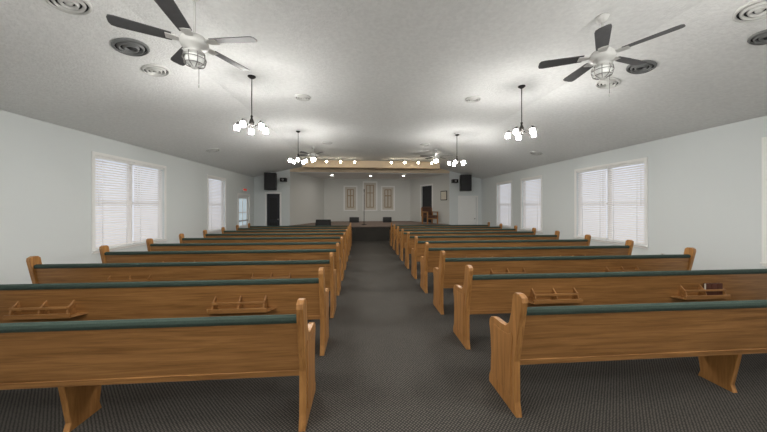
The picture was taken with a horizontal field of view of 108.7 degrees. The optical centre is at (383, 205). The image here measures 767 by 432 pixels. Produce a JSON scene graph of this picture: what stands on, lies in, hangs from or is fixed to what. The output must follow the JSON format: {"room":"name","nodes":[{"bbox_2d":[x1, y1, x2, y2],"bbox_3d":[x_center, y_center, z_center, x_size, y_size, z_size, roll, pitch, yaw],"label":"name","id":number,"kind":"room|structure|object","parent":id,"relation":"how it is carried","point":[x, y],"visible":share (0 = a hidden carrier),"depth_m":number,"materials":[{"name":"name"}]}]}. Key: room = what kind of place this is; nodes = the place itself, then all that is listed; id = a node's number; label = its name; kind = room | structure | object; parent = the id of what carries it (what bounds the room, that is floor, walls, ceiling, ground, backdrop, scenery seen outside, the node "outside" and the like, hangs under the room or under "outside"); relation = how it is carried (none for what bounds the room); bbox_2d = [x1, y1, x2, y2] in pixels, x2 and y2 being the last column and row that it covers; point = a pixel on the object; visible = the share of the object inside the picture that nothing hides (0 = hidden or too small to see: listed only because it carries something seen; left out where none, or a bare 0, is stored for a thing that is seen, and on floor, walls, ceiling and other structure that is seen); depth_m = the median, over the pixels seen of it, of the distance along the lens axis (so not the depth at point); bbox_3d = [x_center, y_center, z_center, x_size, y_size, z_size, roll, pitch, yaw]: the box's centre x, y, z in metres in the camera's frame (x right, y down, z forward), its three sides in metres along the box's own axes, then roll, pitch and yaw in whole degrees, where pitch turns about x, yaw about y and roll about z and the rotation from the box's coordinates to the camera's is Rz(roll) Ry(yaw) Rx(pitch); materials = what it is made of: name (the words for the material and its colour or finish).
{"room":"house of worship","nodes":[
{"label":"house of worship","id":0,"kind":"room"},
{"bbox_2d":[0,110,253,283],"bbox_3d":[-5.659,0.130,4.589,0.150,3.040,17.850,0,0,-5],"label":"wall","id":1,"kind":"structure","parent":0,"point":[45,167],"depth_m":4.81,"materials":[{"name":"white paint"}]},
{"bbox_2d":[91,151,166,253],"bbox_3d":[-5.756,-0.065,6.311,0.170,1.990,2.020,0,0,-5],"label":"window","id":2,"kind":"structure","parent":1,"relation":"in","point":[156,225],"depth_m":6.12,"materials":[{"name":"white plastic"}]},
{"bbox_2d":[207,175,225,233],"bbox_3d":[-6.045,-0.065,9.925,0.170,1.990,1.270,0,0,-5],"label":"window","id":3,"kind":"structure","parent":1,"relation":"in","point":[220,179],"depth_m":9.87,"materials":[{"name":"white plastic"}]},
{"bbox_2d":[239,195,247,227],"bbox_3d":[-6.241,0.592,12.191,0.080,2.116,1.092,0,0,-5],"label":"door","id":4,"kind":"structure","parent":1,"relation":"in","point":[243,200],"depth_m":12.31,"materials":[{"name":"white"}]},
{"bbox_2d":[238,193,249,224],"bbox_3d":[-6.178,0.550,12.197,0.024,2.200,1.260,0,0,-5],"label":"trim","id":5,"kind":"structure","parent":1,"relation":"attached to","point":[238,193],"depth_m":12.05,"materials":[{"name":"white wood"}]},
{"bbox_2d":[290,172,323,224],"bbox_3d":[-4.182,-0.045,15.311,0.140,3.390,3.658,0,0,15],"label":"wall","id":6,"kind":"structure","parent":0,"point":[306,192],"depth_m":14.89,"materials":[{"name":"white paint"}]},
{"bbox_2d":[324,179,409,220],"bbox_3d":[-0.988,-0.070,17.251,5.980,3.440,0.150,0,0,-5],"label":"wall","id":7,"kind":"structure","parent":0,"point":[333,188],"depth_m":17.15,"materials":[{"name":"white paint"}]},
{"bbox_2d":[344,186,356,210],"bbox_3d":[-2.046,-0.470,17.061,0.860,1.580,0.059,0,0,-5],"label":"window","id":8,"kind":"structure","parent":7,"relation":"in","point":[350,192],"depth_m":17.05,"materials":[{"name":"white"}]},
{"bbox_2d":[363,181,376,210],"bbox_3d":[-0.840,-0.610,17.157,0.920,1.860,0.059,0,0,-5],"label":"window","id":9,"kind":"structure","parent":7,"relation":"in","point":[370,194],"depth_m":17.15,"materials":[{"name":"white glass"}]},
{"bbox_2d":[381,186,394,210],"bbox_3d":[0.277,-0.470,17.246,0.880,1.580,0.059,0,0,-5],"label":"window","id":10,"kind":"structure","parent":7,"relation":"in","point":[387,192],"depth_m":17.24,"materials":[{"name":"white"}]},
{"bbox_2d":[254,167,481,225],"bbox_3d":[-0.607,-0.250,13.871,11.700,3.800,0.150,0,0,-5],"label":"wall","id":11,"kind":"structure","parent":0,"point":[283,187],"depth_m":13.64,"materials":[{"name":"white paint"}]},
{"bbox_2d":[264,173,276,189],"bbox_3d":[-5.311,-1.150,13.099,0.537,0.800,0.630,0,0,-5],"label":"speaker","id":12,"kind":"object","parent":11,"relation":"attached to","point":[270,179],"visible":1,"depth_m":12.79},
{"bbox_2d":[265,192,280,225],"bbox_3d":[-5.378,0.485,13.437,0.780,2.330,0.105,0,0,-5],"label":"door","id":13,"kind":"structure","parent":11,"relation":"in","point":[272,199],"depth_m":13.43,"materials":[{"name":"black wood"}]},
{"bbox_2d":[460,175,471,190],"bbox_3d":[4.060,-1.150,13.847,0.537,0.800,0.630,0,0,-5],"label":"speaker","id":14,"kind":"object","parent":11,"relation":"attached to","point":[465,180],"visible":1,"depth_m":13.54},
{"bbox_2d":[458,196,477,224],"bbox_3d":[4.351,0.560,14.214,1.060,2.180,0.105,0,0,-5],"label":"door","id":15,"kind":"structure","parent":11,"relation":"in","point":[467,205],"depth_m":14.21,"materials":[{"name":"white wood"}]},
{"bbox_2d":[292,172,447,179],"bbox_3d":[-0.754,-1.730,15.715,8.600,0.120,3.550,0,0,-5],"label":"ceiling","id":16,"kind":"structure","parent":0,"point":[324,175],"depth_m":15.06,"materials":[{"name":"white paint"}]},
{"bbox_2d":[0,0,766,178],"bbox_3d":[0.104,-1.760,4.974,12.000,0.860,17.700,0,0,-5],"label":"ceiling","id":17,"kind":"structure","parent":0,"point":[383,79],"depth_m":4.04,"materials":[{"name":"white paint"}]},
{"bbox_2d":[45,0,92,14],"bbox_3d":[-3.016,-1.940,2.638,0.320,0.036,0.320,-13,1,-4],"label":"diffuser","id":18,"kind":"object","parent":17,"relation":"attached to","point":[83,5],"depth_m":2.67,"materials":[{"name":"white metal"}]},
{"bbox_2d":[111,38,149,55],"bbox_3d":[-3.095,-1.935,3.374,0.360,0.036,0.360,-13,1,-4],"label":"diffuser","id":19,"kind":"object","parent":17,"relation":"attached to","point":[122,44],"depth_m":3.34,"materials":[{"name":"grey metal"}]},
{"bbox_2d":[141,64,169,76],"bbox_3d":[-3.227,-1.914,3.905,0.320,0.036,0.320,-13,1,-4],"label":"diffuser","id":20,"kind":"object","parent":17,"relation":"attached to","point":[159,70],"depth_m":3.87,"materials":[{"name":"white metal"}]},
{"bbox_2d":[106,0,256,87],"bbox_3d":[-1.789,-1.586,2.622,1.161,0.928,1.164,0,0,-5],"label":"ceiling fan","id":21,"kind":"object","parent":17,"relation":"hanging from","point":[194,47],"depth_m":2.56,"materials":[{"name":"grey wood"}]},
{"bbox_2d":[206,148,219,151],"bbox_3d":[-4.914,-1.598,7.934,0.340,0.036,0.340,-13,1,-4],"label":"diffuser","id":22,"kind":"object","parent":17,"relation":"attached to","point":[212,149],"depth_m":7.87,"materials":[{"name":"grey metal"}]},
{"bbox_2d":[234,75,267,133],"bbox_3d":[-2.097,-1.621,4.340,0.480,0.858,0.488,0,0,-5],"label":"chandelier","id":23,"kind":"object","parent":17,"relation":"hanging from","point":[262,126],"visible":1,"depth_m":4.32,"materials":[{"name":"white glass"}]},
{"bbox_2d":[289,131,306,163],"bbox_3d":[-2.326,-1.621,7.529,0.484,0.858,0.486,0,0,-5],"label":"chandelier","id":24,"kind":"object","parent":17,"relation":"hanging from","point":[298,157],"visible":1,"depth_m":7.52,"materials":[{"name":"white glass"}]},
{"bbox_2d":[295,94,310,100],"bbox_3d":[-1.517,-2.032,5.176,0.300,0.036,0.300,0,0,-5],"label":"diffuser","id":25,"kind":"object","parent":17,"relation":"attached to","point":[301,97],"depth_m":5.12,"materials":[{"name":"white metal"}]},
{"bbox_2d":[299,147,325,161],"bbox_3d":[-2.463,-1.696,9.678,1.176,0.708,1.132,0,0,-5],"label":"ceiling fan","id":26,"kind":"object","parent":17,"relation":"hanging from","point":[313,155],"depth_m":9.57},
{"bbox_2d":[310,158,356,162],"bbox_3d":[-2.152,-1.959,11.865,2.000,0.180,0.110,0,0,-5],"label":"track light","id":27,"kind":"object","parent":17,"relation":"attached to","point":[326,161],"visible":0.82,"depth_m":11.84,"materials":[{"name":"white metal"}]},
{"bbox_2d":[302,160,439,169],"bbox_3d":[-0.506,-1.880,12.610,6.240,0.340,0.260,0,0,-5],"label":"trim","id":28,"kind":"structure","parent":17,"relation":"attached to","point":[321,164],"depth_m":12.52,"materials":[{"name":"beige wood"}]},
{"bbox_2d":[389,159,432,163],"bbox_3d":[1.237,-1.959,12.136,2.000,0.180,0.110,0,0,-5],"label":"track light","id":29,"kind":"object","parent":17,"relation":"attached to","point":[389,159],"visible":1,"depth_m":12.10,"materials":[{"name":"white metal"}]},
{"bbox_2d":[420,149,449,163],"bbox_3d":[1.878,-1.696,9.966,1.151,0.708,1.171,0,0,-5],"label":"ceiling fan","id":30,"kind":"object","parent":17,"relation":"hanging from","point":[436,156],"depth_m":9.93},
{"bbox_2d":[448,134,464,165],"bbox_3d":[2.102,-1.621,7.909,0.489,0.858,0.478,0,0,-5],"label":"chandelier","id":31,"kind":"object","parent":17,"relation":"hanging from","point":[456,159],"visible":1,"depth_m":7.86,"materials":[{"name":"white glass"}]},
{"bbox_2d":[465,96,480,102],"bbox_3d":[1.716,-2.032,5.263,0.300,0.036,0.300,0,0,-5],"label":"diffuser","id":32,"kind":"object","parent":17,"relation":"attached to","point":[472,99],"depth_m":5.21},
{"bbox_2d":[505,85,535,139],"bbox_3d":[2.383,-1.621,4.704,0.471,0.858,0.490,0,0,-5],"label":"chandelier","id":33,"kind":"object","parent":17,"relation":"hanging from","point":[516,131],"visible":1,"depth_m":4.69,"materials":[{"name":"white glass"}]},
{"bbox_2d":[530,151,541,154],"bbox_3d":[4.635,-1.594,8.356,0.340,0.036,0.340,13,-1,-4],"label":"diffuser","id":34,"kind":"object","parent":17,"relation":"attached to","point":[533,152],"depth_m":8.30,"materials":[{"name":"white metal"}]},
{"bbox_2d":[595,77,620,88],"bbox_3d":[3.532,-1.923,4.335,0.320,0.036,0.320,13,-1,-4],"label":"diffuser","id":35,"kind":"object","parent":17,"relation":"attached to","point":[603,84],"depth_m":4.31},
{"bbox_2d":[538,13,685,96],"bbox_3d":[2.386,-1.611,3.010,1.168,0.878,1.155,0,0,-5],"label":"ceiling fan","id":36,"kind":"object","parent":17,"relation":"hanging from","point":[601,60],"depth_m":2.94,"materials":[{"name":"grey wood"}]},
{"bbox_2d":[626,60,656,73],"bbox_3d":[3.582,-1.921,3.828,0.320,0.036,0.320,13,-1,-4],"label":"diffuser","id":37,"kind":"object","parent":17,"relation":"attached to","point":[642,68],"depth_m":3.82,"materials":[{"name":"grey metal"}]},
{"bbox_2d":[732,0,766,22],"bbox_3d":[3.692,-1.916,2.703,0.340,0.036,0.340,13,-1,-4],"label":"diffuser","id":38,"kind":"object","parent":17,"relation":"attached to","point":[756,7],"depth_m":2.73,"materials":[{"name":"white metal"}]},
{"bbox_2d":[747,29,766,44],"bbox_3d":[4.123,-1.812,2.958,0.260,0.036,0.260,13,-1,-4],"label":"diffuser","id":39,"kind":"object","parent":17,"relation":"attached to","point":[759,38],"depth_m":2.99,"materials":[{"name":"grey metal"}]},
{"bbox_2d":[0,241,766,431],"bbox_3d":[-0.071,1.710,7.167,12.000,0.120,22.100,0,0,-5],"label":"floor","id":40,"kind":"structure","parent":0,"point":[391,362],"depth_m":2.42,"materials":[{"name":"carpet"}]},
{"bbox_2d":[0,298,315,431],"bbox_3d":[-2.596,1.163,2.042,4.044,0.975,0.535,0,0,-5],"label":"pew","id":41,"kind":"object","parent":40,"relation":"on","point":[77,358],"visible":1,"depth_m":1.94,"materials":[{"name":"brown wood"}]},
{"bbox_2d":[0,267,328,355],"bbox_3d":[-2.677,1.163,3.051,4.044,0.975,0.550,0,0,-5],"label":"pew","id":42,"kind":"object","parent":40,"relation":"on","point":[49,302],"visible":0.94,"depth_m":2.89,"materials":[{"name":"brown wood"}]},
{"bbox_2d":[26,252,335,317],"bbox_3d":[-2.758,1.163,4.068,4.044,0.975,0.550,0,0,-5],"label":"pew","id":43,"kind":"object","parent":40,"relation":"on","point":[40,273],"visible":0.52,"depth_m":3.87,"materials":[{"name":"brown wood"}]},
{"bbox_2d":[99,243,340,295],"bbox_3d":[-2.839,1.163,5.085,4.044,0.975,0.550,0,0,-5],"label":"pew","id":44,"kind":"object","parent":40,"relation":"on","point":[106,255],"visible":0.4,"depth_m":4.88,"materials":[{"name":"brown wood"}]},
{"bbox_2d":[146,237,343,280],"bbox_3d":[-2.920,1.163,6.101,4.044,0.975,0.550,0,0,-5],"label":"pew","id":45,"kind":"object","parent":40,"relation":"on","point":[151,246],"visible":0.31,"depth_m":5.90,"materials":[{"name":"brown wood"}]},
{"bbox_2d":[179,232,346,269],"bbox_3d":[-3.002,1.163,7.118,4.044,0.975,0.550,0,0,-5],"label":"pew","id":46,"kind":"object","parent":40,"relation":"on","point":[182,239],"visible":0.22,"depth_m":6.92,"materials":[{"name":"brown wood"}]},
{"bbox_2d":[203,229,347,261],"bbox_3d":[-3.083,1.163,8.135,4.044,0.975,0.550,0,0,-5],"label":"pew","id":47,"kind":"object","parent":40,"relation":"on","point":[205,235],"visible":0.19,"depth_m":7.93,"materials":[{"name":"brown wood"}]},
{"bbox_2d":[221,226,349,255],"bbox_3d":[-3.164,1.163,9.152,4.044,0.975,0.550,0,0,-5],"label":"pew","id":48,"kind":"object","parent":40,"relation":"on","point":[222,228],"visible":0.21,"depth_m":8.94,"materials":[{"name":"brown wood"}]},
{"bbox_2d":[236,224,350,249],"bbox_3d":[-3.245,1.163,10.168,4.044,0.975,0.550,0,0,-5],"label":"pew","id":49,"kind":"object","parent":40,"relation":"on","point":[237,226],"visible":0.23,"depth_m":9.96,"materials":[{"name":"brown wood"}]},
{"bbox_2d":[248,223,351,245],"bbox_3d":[-3.327,1.163,11.185,4.044,0.975,0.550,0,0,-5],"label":"pew","id":50,"kind":"object","parent":40,"relation":"on","point":[249,226],"visible":0.21,"depth_m":10.97,"materials":[{"name":"brown wood"}]},
{"bbox_2d":[289,221,448,240],"bbox_3d":[-0.701,1.300,15.047,8.040,0.700,4.270,0,0,-5],"label":"stage platform","id":51,"kind":"object","parent":40,"relation":"on","point":[374,230],"visible":0.39,"depth_m":13.00,"materials":[{"name":"carpet"}]},
{"bbox_2d":[315,220,330,225],"bbox_3d":[-2.878,0.799,13.169,0.700,0.302,0.328,0,0,-5],"label":"stage monitor","id":52,"kind":"object","parent":51,"relation":"on","point":[318,222],"visible":0.98,"depth_m":13.03,"materials":[{"name":"black plastic"}]},
{"bbox_2d":[349,217,358,222],"bbox_3d":[-1.698,0.799,15.972,0.550,0.302,0.328,0,0,-5],"label":"stage monitor","id":53,"kind":"object","parent":51,"relation":"on","point":[351,219],"visible":0.95,"depth_m":15.83,"materials":[{"name":"black plastic"}]},
{"bbox_2d":[383,217,391,221],"bbox_3d":[0.216,0.799,16.125,0.500,0.302,0.328,0,0,-5],"label":"stage monitor","id":54,"kind":"object","parent":51,"relation":"on","point":[385,219],"visible":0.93,"depth_m":15.99,"materials":[{"name":"black plastic"}]},
{"bbox_2d":[421,207,437,223],"bbox_3d":[2.433,0.492,14.577,0.680,0.916,0.639,0,0,-25],"label":"chair","id":55,"kind":"object","parent":51,"relation":"on","point":[426,212],"visible":0.96,"depth_m":14.59,"materials":[{"name":"brown wood"}]},
{"bbox_2d":[390,222,489,245],"bbox_3d":[2.370,1.163,11.641,4.194,0.975,0.550,0,0,-5],"label":"pew","id":56,"kind":"object","parent":40,"relation":"on","point":[488,223],"visible":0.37,"depth_m":11.41,"materials":[{"name":"brown wood"}]},
{"bbox_2d":[392,224,501,249],"bbox_3d":[2.451,1.163,10.624,4.194,0.975,0.550,0,0,-5],"label":"pew","id":57,"kind":"object","parent":40,"relation":"on","point":[394,233],"visible":0.34,"depth_m":10.38,"materials":[{"name":"brown wood"}]},
{"bbox_2d":[396,225,516,254],"bbox_3d":[2.533,1.163,9.607,4.194,0.975,0.550,0,0,-5],"label":"pew","id":58,"kind":"object","parent":40,"relation":"on","point":[398,236],"visible":0.34,"depth_m":9.38,"materials":[{"name":"brown wood"}]},
{"bbox_2d":[400,228,535,260],"bbox_3d":[2.614,1.163,8.590,4.194,0.975,0.550,0,0,-5],"label":"pew","id":59,"kind":"object","parent":40,"relation":"on","point":[403,239],"visible":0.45,"depth_m":8.35,"materials":[{"name":"brown wood"}]},
{"bbox_2d":[405,231,559,268],"bbox_3d":[2.695,1.163,7.574,4.194,0.975,0.550,0,0,-5],"label":"pew","id":60,"kind":"object","parent":40,"relation":"on","point":[409,245],"visible":0.3,"depth_m":7.35,"materials":[{"name":"brown wood"}]},
{"bbox_2d":[411,235,590,278],"bbox_3d":[2.776,1.163,6.557,4.194,0.975,0.550,0,0,-5],"label":"pew","id":61,"kind":"object","parent":40,"relation":"on","point":[417,251],"visible":0.37,"depth_m":6.33,"materials":[{"name":"brown wood"}]},
{"bbox_2d":[420,240,633,292],"bbox_3d":[2.858,1.163,5.540,4.194,0.975,0.550,0,0,-5],"label":"pew","id":62,"kind":"object","parent":40,"relation":"on","point":[431,258],"visible":0.41,"depth_m":5.32,"materials":[{"name":"brown wood"}]},
{"bbox_2d":[433,247,695,314],"bbox_3d":[2.939,1.163,4.523,4.194,0.975,0.550,0,0,-5],"label":"pew","id":63,"kind":"object","parent":40,"relation":"on","point":[450,272],"visible":0.58,"depth_m":4.31,"materials":[{"name":"brown wood"}]},
{"bbox_2d":[453,265,766,349],"bbox_3d":[3.020,1.163,3.506,4.194,0.975,0.550,0,0,-5],"label":"pew","id":64,"kind":"object","parent":40,"relation":"on","point":[488,293],"visible":0.9,"depth_m":3.29,"materials":[{"name":"brown wood"}]},
{"bbox_2d":[704,283,722,294],"bbox_3d":[4.035,1.024,3.366,0.220,0.160,0.030,0,0,-5],"label":"books","id":65,"kind":"object","parent":64,"relation":"in","point":[706,285],"visible":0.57,"depth_m":3.35,"materials":[{"name":"red paper"}]},
{"bbox_2d":[489,292,766,417],"bbox_3d":[3.101,1.163,2.498,4.194,0.975,0.535,0,0,-5],"label":"pew","id":66,"kind":"object","parent":40,"relation":"on","point":[718,333],"visible":1,"depth_m":2.24,"materials":[{"name":"brown wood"}]},
{"bbox_2d":[410,173,448,223],"bbox_3d":[2.580,-0.045,15.854,0.140,3.390,3.738,0,0,-28],"label":"wall","id":67,"kind":"structure","parent":0,"point":[440,183],"depth_m":15.23,"materials":[{"name":"white paint"}]},
{"bbox_2d":[420,184,432,222],"bbox_3d":[2.532,-0.152,15.909,0.155,2.195,1.200,0,0,-28],"label":"door","id":68,"kind":"structure","parent":67,"relation":"in","point":[427,191],"depth_m":16.02,"materials":[{"name":"black"}]},
{"bbox_2d":[441,191,446,199],"bbox_3d":[3.181,-0.550,14.511,0.034,0.500,0.500,0,0,-28],"label":"framed picture","id":69,"kind":"object","parent":67,"relation":"attached to","point":[443,193],"visible":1,"depth_m":14.47,"materials":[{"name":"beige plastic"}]},
{"bbox_2d":[482,115,766,269],"bbox_3d":[5.855,0.130,5.509,0.150,3.040,17.850,0,0,-5],"label":"wall","id":70,"kind":"structure","parent":0,"point":[705,186],"depth_m":5.17,"materials":[{"name":"white paint"}]},
{"bbox_2d":[496,180,511,228],"bbox_3d":[5.295,-0.065,12.010,0.170,1.990,1.320,0,0,-5],"label":"window","id":71,"kind":"structure","parent":70,"relation":"in","point":[500,204],"depth_m":11.99,"materials":[{"name":"white plastic"}]},
{"bbox_2d":[520,175,541,232],"bbox_3d":[5.448,-0.065,10.091,0.170,1.990,1.270,0,0,-5],"label":"window","id":72,"kind":"structure","parent":70,"relation":"in","point":[539,203],"depth_m":10.08,"materials":[{"name":"white plastic"}]},
{"bbox_2d":[573,157,647,248],"bbox_3d":[5.696,-0.065,6.991,0.170,1.990,2.050,0,0,-5],"label":"window","id":73,"kind":"structure","parent":70,"relation":"in","point":[611,215],"depth_m":6.79,"materials":[{"name":"white plastic"}]},
{"bbox_2d":[760,137,766,266],"bbox_3d":[5.995,-0.065,3.248,0.170,1.990,2.040,0,0,-5],"label":"window","id":74,"kind":"structure","parent":70,"relation":"in","point":[764,139],"depth_m":4.23,"materials":[{"name":"white"}]}
]}

